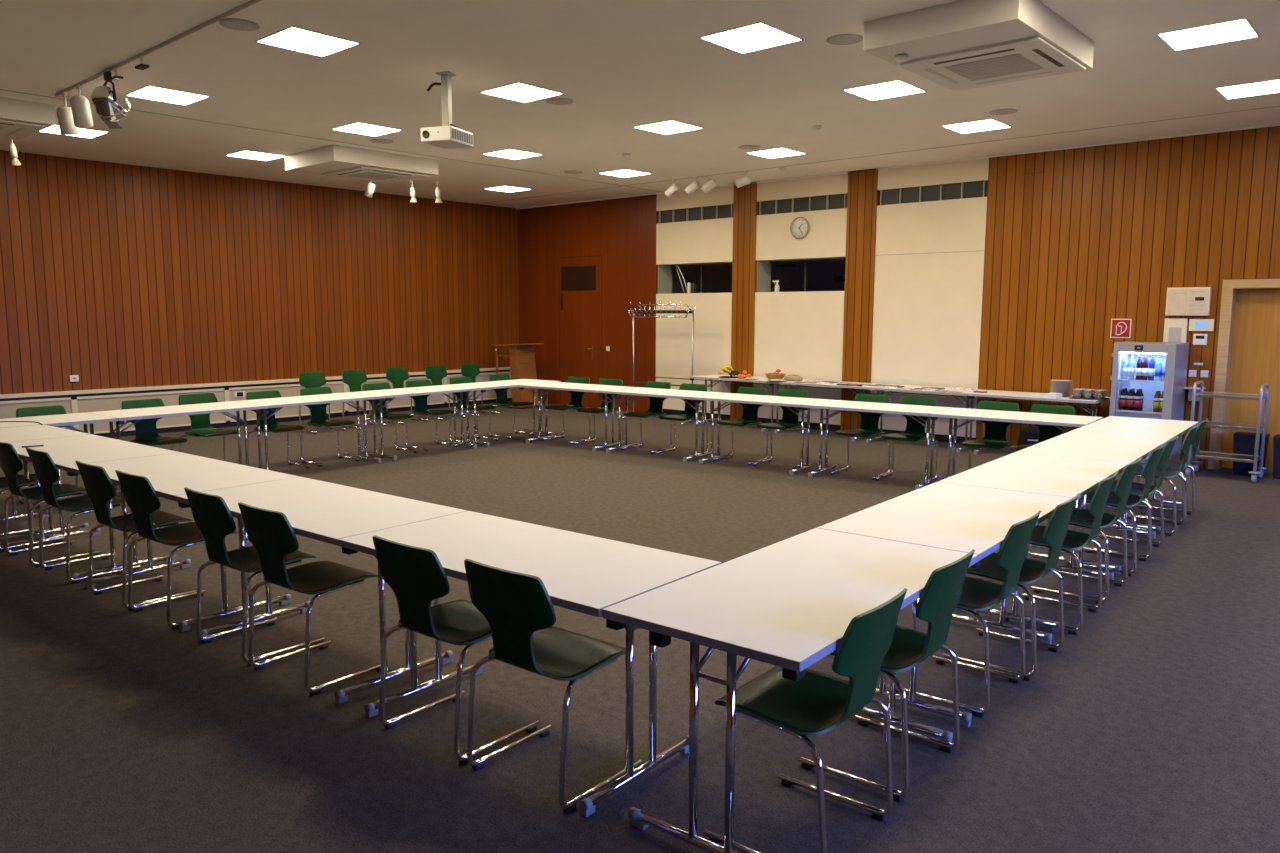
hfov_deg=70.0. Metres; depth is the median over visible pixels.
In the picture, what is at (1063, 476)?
folding table
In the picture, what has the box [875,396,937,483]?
chair
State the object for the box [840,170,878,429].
pillar
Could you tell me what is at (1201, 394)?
shelf
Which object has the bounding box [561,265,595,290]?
vent
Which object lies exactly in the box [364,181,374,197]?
spotlight
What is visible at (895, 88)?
recessed light
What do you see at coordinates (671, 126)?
recessed light
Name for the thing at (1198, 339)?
thermostat
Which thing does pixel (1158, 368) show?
drink bottle
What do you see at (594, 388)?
folding table
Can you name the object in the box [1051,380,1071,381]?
plate
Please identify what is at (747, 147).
ceiling speaker
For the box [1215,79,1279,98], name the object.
recessed light
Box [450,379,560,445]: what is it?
folding table
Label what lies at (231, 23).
ceiling speaker
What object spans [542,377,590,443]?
chair
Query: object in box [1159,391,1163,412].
drink bottle
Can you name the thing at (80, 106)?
spotlight
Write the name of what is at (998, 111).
ceiling speaker
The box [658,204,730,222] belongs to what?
grille
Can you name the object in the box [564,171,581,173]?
ceiling speaker
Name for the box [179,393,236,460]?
chair
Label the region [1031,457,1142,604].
chair
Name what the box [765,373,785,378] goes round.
bread basket
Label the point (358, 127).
recessed light
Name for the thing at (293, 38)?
recessed light
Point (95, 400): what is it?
radiator cover
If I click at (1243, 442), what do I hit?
bin
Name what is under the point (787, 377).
bread loaf
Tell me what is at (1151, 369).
drink bottle
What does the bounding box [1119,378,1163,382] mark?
shelf
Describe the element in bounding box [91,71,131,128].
lamp
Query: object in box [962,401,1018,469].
chair
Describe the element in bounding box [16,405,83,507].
chair
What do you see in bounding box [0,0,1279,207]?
ceiling
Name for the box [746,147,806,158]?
recessed light
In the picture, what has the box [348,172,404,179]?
grille
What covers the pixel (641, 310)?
coat rack
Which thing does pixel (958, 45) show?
air conditioner
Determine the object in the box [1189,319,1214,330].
panel
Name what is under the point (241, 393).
wall socket
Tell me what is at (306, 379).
chair
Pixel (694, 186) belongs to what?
spotlight
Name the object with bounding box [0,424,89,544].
folding table
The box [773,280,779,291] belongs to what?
spray bottle
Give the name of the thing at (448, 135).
projector
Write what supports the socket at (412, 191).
attached to the spotlight at (412, 190)
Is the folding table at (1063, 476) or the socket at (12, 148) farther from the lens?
the socket at (12, 148)
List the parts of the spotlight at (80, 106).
stem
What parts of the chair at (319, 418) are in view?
leg, leg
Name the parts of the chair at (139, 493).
leg, leg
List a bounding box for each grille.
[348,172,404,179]
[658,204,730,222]
[758,193,847,214]
[879,180,987,204]
[944,53,1043,80]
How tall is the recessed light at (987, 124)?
0.006 m
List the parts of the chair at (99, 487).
leg, leg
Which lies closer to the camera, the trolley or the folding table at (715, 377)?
the trolley
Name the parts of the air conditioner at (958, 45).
panel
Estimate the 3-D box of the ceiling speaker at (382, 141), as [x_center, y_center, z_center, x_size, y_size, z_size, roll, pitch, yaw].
[-2.894,-3.198,10.261,0.250,0.010,0.250,6,9,41]
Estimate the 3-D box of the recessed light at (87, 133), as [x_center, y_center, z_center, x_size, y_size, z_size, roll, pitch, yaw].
[-6.045,-3.147,9.763,0.524,0.006,0.524,6,9,41]
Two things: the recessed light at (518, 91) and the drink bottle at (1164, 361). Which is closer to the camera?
the recessed light at (518, 91)
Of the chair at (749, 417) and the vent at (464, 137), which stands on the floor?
the chair at (749, 417)
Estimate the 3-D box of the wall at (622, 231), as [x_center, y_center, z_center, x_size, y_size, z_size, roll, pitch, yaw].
[-1.008,-2.133,16.124,3.590,3.556,0.220,6,9,41]
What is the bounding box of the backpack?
[1016,424,1038,451]
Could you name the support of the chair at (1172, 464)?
on the floor
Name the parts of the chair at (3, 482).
leg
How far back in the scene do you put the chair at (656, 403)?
11.14 m
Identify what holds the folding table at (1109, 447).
on the floor
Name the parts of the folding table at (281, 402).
leg, leg, leg, leg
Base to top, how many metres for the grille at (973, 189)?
0.250 m
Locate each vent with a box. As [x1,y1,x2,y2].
[452,128,472,144]
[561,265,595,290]
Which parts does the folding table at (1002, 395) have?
leg, leg, leg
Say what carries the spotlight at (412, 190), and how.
hanging from the ceiling
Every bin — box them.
[1233,431,1269,476]
[1273,434,1279,478]
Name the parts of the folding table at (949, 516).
leg, leg, leg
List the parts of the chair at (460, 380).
leg, leg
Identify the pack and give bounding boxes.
[1033,393,1061,398]
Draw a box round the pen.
[22,445,43,447]
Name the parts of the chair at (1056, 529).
leg, leg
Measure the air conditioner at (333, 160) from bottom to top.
0.212 m
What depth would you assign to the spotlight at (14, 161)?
9.86 m
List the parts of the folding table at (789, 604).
leg, leg, leg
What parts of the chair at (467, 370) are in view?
leg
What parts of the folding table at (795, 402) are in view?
leg, leg, leg, leg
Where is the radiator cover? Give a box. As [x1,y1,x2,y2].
[0,367,511,437]
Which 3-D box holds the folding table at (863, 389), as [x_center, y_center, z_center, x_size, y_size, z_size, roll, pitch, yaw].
[3.570,-0.122,11.549,1.398,0.720,0.692,6,9,41]
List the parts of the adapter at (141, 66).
plate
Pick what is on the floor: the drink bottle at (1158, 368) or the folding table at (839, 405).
the folding table at (839, 405)
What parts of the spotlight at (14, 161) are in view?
bulb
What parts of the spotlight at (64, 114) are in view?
stem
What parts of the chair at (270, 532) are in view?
leg, leg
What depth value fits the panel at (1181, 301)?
9.80 m
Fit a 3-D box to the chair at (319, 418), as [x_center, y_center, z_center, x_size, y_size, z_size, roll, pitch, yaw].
[-3.448,-0.012,10.104,0.494,0.816,0.481,6,9,39]
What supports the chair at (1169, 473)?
on the floor
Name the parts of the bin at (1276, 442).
lid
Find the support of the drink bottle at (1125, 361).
in the fridge
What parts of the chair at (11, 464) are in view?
leg, leg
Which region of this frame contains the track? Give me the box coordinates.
[55,0,261,96]
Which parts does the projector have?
ceiling plate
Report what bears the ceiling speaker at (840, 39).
attached to the ceiling
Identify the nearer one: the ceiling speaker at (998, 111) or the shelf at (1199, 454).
the ceiling speaker at (998, 111)
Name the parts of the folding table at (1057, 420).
leg, leg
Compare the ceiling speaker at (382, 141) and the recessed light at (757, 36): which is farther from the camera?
the ceiling speaker at (382, 141)
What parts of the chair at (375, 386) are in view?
leg, leg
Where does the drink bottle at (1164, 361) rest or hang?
in the fridge
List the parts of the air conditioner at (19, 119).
panel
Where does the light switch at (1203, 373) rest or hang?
attached to the wall at (1091, 239)
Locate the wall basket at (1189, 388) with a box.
[1184,387,1205,400]
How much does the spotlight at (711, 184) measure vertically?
0.243 m
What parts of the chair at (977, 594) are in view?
leg, leg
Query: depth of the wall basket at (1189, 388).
9.81 m
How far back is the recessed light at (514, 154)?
11.09 m
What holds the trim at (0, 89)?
attached to the ceiling
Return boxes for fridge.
[1109,341,1188,460]
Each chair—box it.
[0,442,100,567]
[0,474,64,551]
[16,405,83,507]
[25,447,140,583]
[75,460,196,610]
[115,470,240,629]
[122,398,186,450]
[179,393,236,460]
[184,487,324,665]
[238,502,380,695]
[246,390,310,468]
[299,372,346,433]
[300,387,359,466]
[342,369,387,428]
[362,383,417,457]
[372,535,539,765]
[386,367,428,423]
[406,380,458,450]
[425,365,466,420]
[449,377,498,443]
[460,363,499,415]
[464,559,641,813]
[489,374,535,438]
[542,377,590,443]
[574,378,623,447]
[621,381,671,453]
[655,383,708,456]
[704,588,907,852]
[713,387,767,464]
[752,389,807,469]
[798,549,975,801]
[830,394,889,479]
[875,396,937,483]
[896,510,1041,717]
[943,493,1079,680]
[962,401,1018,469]
[998,471,1118,634]
[1015,404,1074,450]
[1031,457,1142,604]
[1065,444,1165,575]
[1084,436,1177,555]
[1113,424,1198,535]
[1128,419,1207,524]
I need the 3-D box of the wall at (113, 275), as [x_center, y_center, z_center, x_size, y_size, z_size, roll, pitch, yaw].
[-7.190,-1.610,11.762,0.200,3.556,14.965,6,9,41]
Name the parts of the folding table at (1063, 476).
leg, leg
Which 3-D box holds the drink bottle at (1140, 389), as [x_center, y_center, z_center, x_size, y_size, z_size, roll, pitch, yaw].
[5.385,-0.289,9.858,0.070,0.235,0.070,6,9,41]
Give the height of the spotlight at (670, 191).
0.250 m
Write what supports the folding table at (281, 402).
on the floor
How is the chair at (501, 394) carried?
on the floor
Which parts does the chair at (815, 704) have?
leg, leg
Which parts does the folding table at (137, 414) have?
leg, leg, leg, leg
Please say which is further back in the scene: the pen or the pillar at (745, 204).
the pillar at (745, 204)
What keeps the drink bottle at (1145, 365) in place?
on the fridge
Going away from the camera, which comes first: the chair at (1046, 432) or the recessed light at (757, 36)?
the recessed light at (757, 36)
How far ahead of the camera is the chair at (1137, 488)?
6.32 m
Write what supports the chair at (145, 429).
on the floor
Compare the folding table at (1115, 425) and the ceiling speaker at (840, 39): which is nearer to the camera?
the ceiling speaker at (840, 39)
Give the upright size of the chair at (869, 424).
0.816 m
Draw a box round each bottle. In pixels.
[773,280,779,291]
[1119,388,1126,409]
[1121,355,1127,378]
[1126,389,1133,410]
[1128,356,1134,379]
[1133,389,1141,410]
[1135,356,1142,379]
[1140,389,1143,410]
[1141,356,1148,379]
[1148,356,1154,380]
[1153,391,1159,411]
[1155,356,1161,380]
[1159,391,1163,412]
[1161,357,1165,380]
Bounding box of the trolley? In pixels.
[1185,380,1269,482]
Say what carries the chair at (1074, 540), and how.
on the floor
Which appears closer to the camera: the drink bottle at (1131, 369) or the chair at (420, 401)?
the drink bottle at (1131, 369)
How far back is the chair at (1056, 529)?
4.26 m
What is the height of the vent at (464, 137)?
0.074 m
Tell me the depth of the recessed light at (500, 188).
14.24 m
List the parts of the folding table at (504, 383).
leg, leg, leg, leg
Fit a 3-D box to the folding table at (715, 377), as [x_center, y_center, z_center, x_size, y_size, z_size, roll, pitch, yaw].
[1.476,-0.358,13.399,1.398,0.720,0.692,6,9,41]
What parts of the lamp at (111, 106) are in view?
barn door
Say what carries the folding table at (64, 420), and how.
on the floor
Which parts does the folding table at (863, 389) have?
leg, leg, leg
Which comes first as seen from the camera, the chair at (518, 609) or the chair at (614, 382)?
the chair at (518, 609)
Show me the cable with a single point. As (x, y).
(0, 421)
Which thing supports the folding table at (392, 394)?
on the floor
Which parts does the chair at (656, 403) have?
leg, leg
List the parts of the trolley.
frame, frame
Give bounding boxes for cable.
[0,421,42,424]
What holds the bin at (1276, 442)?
on the floor
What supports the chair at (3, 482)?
on the floor
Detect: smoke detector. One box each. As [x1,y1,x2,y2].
[813,125,820,129]
[895,54,908,61]
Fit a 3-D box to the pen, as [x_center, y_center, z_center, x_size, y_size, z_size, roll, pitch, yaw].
[-4.100,0.133,6.176,0.124,0.010,0.010,-5,9,-34]
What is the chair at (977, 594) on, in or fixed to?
on the floor
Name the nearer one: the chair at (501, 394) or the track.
the track
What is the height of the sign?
0.216 m
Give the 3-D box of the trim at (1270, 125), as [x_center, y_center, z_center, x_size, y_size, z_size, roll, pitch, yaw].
[4.360,-3.269,11.009,17.765,0.030,0.020,6,9,41]
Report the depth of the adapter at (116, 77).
7.15 m
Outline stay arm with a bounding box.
[675,264,686,292]
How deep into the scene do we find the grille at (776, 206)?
12.97 m
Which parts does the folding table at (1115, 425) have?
leg, leg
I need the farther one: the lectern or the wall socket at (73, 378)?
the lectern
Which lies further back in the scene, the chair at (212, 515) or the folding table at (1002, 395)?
the folding table at (1002, 395)
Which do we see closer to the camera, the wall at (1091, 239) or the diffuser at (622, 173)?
the wall at (1091, 239)
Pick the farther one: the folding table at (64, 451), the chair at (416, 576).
the folding table at (64, 451)
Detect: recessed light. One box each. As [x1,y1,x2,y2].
[39,124,108,137]
[125,85,209,104]
[225,150,284,160]
[255,26,360,56]
[332,122,401,136]
[479,82,563,102]
[483,149,542,159]
[485,186,531,191]
[599,169,651,177]
[633,120,703,134]
[699,21,803,53]
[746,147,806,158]
[843,79,926,100]
[942,119,1010,133]
[1156,18,1259,50]
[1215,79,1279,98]
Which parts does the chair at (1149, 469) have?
leg, leg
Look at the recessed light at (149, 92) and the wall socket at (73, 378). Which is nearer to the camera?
the recessed light at (149, 92)
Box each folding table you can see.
[0,413,117,495]
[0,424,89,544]
[2,434,180,580]
[64,452,299,631]
[85,401,268,493]
[175,477,466,703]
[236,392,387,472]
[338,511,721,816]
[354,385,482,459]
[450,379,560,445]
[518,382,627,450]
[598,387,720,461]
[602,528,978,852]
[689,374,783,431]
[691,393,828,474]
[768,379,878,440]
[800,400,952,489]
[817,482,1071,726]
[860,384,986,452]
[930,408,1102,500]
[938,452,1129,632]
[968,390,1109,453]
[1017,431,1169,573]
[1072,416,1198,533]
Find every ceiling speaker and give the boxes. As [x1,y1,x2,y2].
[219,18,258,30]
[370,139,393,143]
[546,98,572,104]
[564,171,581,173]
[738,145,759,149]
[827,34,862,44]
[989,109,1017,114]
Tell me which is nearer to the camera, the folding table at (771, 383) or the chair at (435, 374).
the folding table at (771, 383)
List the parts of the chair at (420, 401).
leg, leg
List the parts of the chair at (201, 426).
leg, leg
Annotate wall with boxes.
[0,150,518,394]
[517,194,657,411]
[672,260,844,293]
[975,126,1279,468]
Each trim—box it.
[0,89,660,191]
[477,106,1279,203]
[516,123,1279,209]
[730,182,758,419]
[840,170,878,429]
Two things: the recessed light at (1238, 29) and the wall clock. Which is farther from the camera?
the wall clock
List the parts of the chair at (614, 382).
leg, leg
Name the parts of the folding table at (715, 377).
leg, leg, leg, leg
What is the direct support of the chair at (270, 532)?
on the floor
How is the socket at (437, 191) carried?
attached to the spotlight at (437, 190)
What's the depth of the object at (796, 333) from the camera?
13.05 m
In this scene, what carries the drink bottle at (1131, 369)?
in the fridge
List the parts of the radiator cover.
panel, panel, sill, panel, panel, panel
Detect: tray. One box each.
[718,376,737,377]
[1069,397,1108,400]
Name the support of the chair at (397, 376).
on the floor
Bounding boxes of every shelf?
[1117,408,1161,413]
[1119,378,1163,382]
[1195,450,1260,462]
[1196,391,1266,399]
[1197,420,1263,430]
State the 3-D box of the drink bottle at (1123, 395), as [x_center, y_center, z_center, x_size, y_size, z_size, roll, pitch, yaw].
[5.224,-0.294,9.893,0.070,0.235,0.070,6,9,41]
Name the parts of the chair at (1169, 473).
leg, leg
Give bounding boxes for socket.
[9,143,17,157]
[69,375,78,381]
[234,391,244,396]
[410,187,415,196]
[435,187,440,197]
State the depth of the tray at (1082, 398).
10.06 m
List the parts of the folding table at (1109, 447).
leg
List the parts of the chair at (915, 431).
leg, leg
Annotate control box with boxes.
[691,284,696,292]
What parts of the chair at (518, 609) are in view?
leg, leg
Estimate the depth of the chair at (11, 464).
6.03 m
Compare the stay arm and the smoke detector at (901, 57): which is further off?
the stay arm
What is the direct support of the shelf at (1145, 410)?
attached to the fridge
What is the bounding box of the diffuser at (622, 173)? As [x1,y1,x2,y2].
[601,170,647,176]
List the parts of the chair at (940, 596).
leg, leg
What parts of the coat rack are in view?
post, number rail, post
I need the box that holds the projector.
[421,71,472,148]
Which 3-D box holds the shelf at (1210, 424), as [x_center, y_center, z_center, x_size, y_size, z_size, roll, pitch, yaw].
[5.982,-0.010,9.309,0.570,0.030,0.384,6,9,41]
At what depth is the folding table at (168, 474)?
5.22 m
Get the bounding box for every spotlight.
[9,139,20,165]
[56,92,78,134]
[70,85,92,127]
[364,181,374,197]
[410,180,416,202]
[435,180,441,202]
[665,179,678,197]
[685,177,699,194]
[702,175,716,192]
[735,171,750,187]
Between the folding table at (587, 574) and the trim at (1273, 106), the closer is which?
the folding table at (587, 574)
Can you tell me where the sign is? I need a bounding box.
[1110,319,1131,337]
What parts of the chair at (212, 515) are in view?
leg, leg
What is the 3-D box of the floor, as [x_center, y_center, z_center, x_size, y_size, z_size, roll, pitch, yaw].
[-0.504,0.972,6.044,18.365,0.120,15.115,6,9,41]
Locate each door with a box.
[559,255,601,407]
[1208,279,1279,471]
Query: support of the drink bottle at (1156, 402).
in the fridge
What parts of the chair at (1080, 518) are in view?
leg, leg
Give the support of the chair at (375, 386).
on the floor
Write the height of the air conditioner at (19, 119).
0.212 m
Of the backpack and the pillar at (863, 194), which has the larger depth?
the pillar at (863, 194)
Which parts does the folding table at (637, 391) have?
leg, leg, leg, leg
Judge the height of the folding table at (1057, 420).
0.740 m
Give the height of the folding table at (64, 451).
0.740 m
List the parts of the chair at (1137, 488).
leg, leg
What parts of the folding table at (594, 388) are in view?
leg, leg, leg, leg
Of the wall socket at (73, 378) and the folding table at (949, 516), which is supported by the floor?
the folding table at (949, 516)
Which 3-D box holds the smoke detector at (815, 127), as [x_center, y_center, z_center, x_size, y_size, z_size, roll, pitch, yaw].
[1.813,-3.061,9.373,0.090,0.035,0.090,6,9,41]
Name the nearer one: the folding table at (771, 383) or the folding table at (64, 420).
the folding table at (64, 420)
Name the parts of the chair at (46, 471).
leg, leg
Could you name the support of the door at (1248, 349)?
in the wall at (1091, 239)
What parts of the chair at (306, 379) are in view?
leg, leg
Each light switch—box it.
[1188,370,1196,376]
[1200,370,1208,377]
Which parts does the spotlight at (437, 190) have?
bulb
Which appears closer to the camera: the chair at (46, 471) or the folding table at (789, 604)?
the folding table at (789, 604)
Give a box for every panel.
[1165,287,1211,315]
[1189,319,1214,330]
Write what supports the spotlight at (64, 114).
attached to the track
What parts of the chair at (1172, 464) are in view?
leg, leg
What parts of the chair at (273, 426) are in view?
leg, leg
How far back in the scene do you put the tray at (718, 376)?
13.34 m
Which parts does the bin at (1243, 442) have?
lid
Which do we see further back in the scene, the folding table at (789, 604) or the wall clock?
the wall clock
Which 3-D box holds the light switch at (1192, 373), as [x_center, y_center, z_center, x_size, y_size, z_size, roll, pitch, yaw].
[5.973,-0.574,9.889,0.075,0.075,0.020,6,9,41]
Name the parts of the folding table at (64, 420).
leg, leg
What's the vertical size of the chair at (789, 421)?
0.816 m
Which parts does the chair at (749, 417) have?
leg, leg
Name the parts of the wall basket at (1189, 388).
lid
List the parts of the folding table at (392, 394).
leg, leg, leg, leg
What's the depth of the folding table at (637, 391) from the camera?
10.58 m
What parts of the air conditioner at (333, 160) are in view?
panel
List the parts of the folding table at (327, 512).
leg, leg, leg, leg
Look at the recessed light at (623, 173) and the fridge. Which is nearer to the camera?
the fridge
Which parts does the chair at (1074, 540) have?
leg, leg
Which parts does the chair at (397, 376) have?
leg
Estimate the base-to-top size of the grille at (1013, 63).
0.010 m
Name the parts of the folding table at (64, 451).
leg, leg, leg, leg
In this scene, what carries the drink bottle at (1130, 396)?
in the fridge
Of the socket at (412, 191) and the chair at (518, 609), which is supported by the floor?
the chair at (518, 609)
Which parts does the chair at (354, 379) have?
leg, leg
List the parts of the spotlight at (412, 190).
bulb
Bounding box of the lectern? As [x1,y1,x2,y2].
[492,343,543,407]
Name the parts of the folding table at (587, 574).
leg, leg, leg, leg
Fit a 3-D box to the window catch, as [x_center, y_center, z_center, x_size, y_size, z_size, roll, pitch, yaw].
[0.779,-2.193,14.501,0.040,0.175,0.040,6,9,41]
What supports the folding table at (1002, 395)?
on the floor
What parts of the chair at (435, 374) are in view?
leg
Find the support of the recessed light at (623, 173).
in the ceiling
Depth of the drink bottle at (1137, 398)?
9.77 m
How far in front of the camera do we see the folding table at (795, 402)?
9.77 m
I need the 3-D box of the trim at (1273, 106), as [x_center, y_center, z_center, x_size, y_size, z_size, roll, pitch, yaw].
[3.730,-3.192,10.305,17.765,0.014,0.015,6,9,41]
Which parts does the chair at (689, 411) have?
leg, leg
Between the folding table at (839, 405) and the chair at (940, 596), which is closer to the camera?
the chair at (940, 596)
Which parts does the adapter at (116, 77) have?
plate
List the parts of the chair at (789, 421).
leg, leg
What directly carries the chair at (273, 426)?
on the floor
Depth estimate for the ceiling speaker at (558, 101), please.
8.28 m
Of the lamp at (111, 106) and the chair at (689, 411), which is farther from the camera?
the chair at (689, 411)
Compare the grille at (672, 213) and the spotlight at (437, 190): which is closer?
the spotlight at (437, 190)
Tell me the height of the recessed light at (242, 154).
0.006 m
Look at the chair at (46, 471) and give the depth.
5.65 m
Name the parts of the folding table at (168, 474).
leg, leg, leg, leg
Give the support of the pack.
on the folding table at (1002, 395)
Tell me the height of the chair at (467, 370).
0.816 m
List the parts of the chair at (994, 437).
leg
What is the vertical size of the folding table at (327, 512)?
0.740 m
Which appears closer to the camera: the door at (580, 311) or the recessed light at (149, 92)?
the recessed light at (149, 92)
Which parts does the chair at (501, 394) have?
leg, leg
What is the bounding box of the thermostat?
[1193,334,1207,344]
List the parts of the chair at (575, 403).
leg, leg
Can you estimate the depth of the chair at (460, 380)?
11.80 m
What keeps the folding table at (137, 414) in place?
on the floor
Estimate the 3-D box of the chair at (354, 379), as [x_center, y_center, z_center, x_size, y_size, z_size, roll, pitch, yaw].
[-4.001,-0.402,13.230,0.494,0.816,0.481,6,9,37]
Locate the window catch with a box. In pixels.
[687,283,690,292]
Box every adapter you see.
[110,68,122,81]
[135,56,148,69]
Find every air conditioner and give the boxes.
[0,97,54,138]
[285,144,438,182]
[863,0,1093,90]
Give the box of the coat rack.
[623,301,700,424]
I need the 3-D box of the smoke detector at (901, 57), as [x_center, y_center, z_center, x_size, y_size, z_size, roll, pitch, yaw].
[1.759,-2.472,6.147,0.090,0.035,0.090,6,9,41]
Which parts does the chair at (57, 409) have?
leg, leg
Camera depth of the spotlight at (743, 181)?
12.32 m
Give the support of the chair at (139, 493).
on the floor
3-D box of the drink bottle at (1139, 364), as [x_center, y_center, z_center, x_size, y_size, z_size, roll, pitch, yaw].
[5.325,-0.623,9.757,0.059,0.262,0.059,6,9,41]
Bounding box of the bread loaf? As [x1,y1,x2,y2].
[784,375,802,380]
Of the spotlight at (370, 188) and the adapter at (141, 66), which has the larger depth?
the spotlight at (370, 188)
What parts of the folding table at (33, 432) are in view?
leg, leg, leg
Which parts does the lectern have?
post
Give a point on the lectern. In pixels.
(522, 357)
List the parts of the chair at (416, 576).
leg, leg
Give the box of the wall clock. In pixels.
[790,217,809,238]
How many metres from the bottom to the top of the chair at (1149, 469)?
0.816 m
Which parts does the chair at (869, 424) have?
leg, leg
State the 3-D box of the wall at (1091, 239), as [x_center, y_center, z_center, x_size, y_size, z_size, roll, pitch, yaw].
[7.765,-1.145,8.373,9.244,3.556,0.220,6,9,41]
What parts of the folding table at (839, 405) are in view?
leg, leg, leg, leg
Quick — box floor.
[0,403,1279,852]

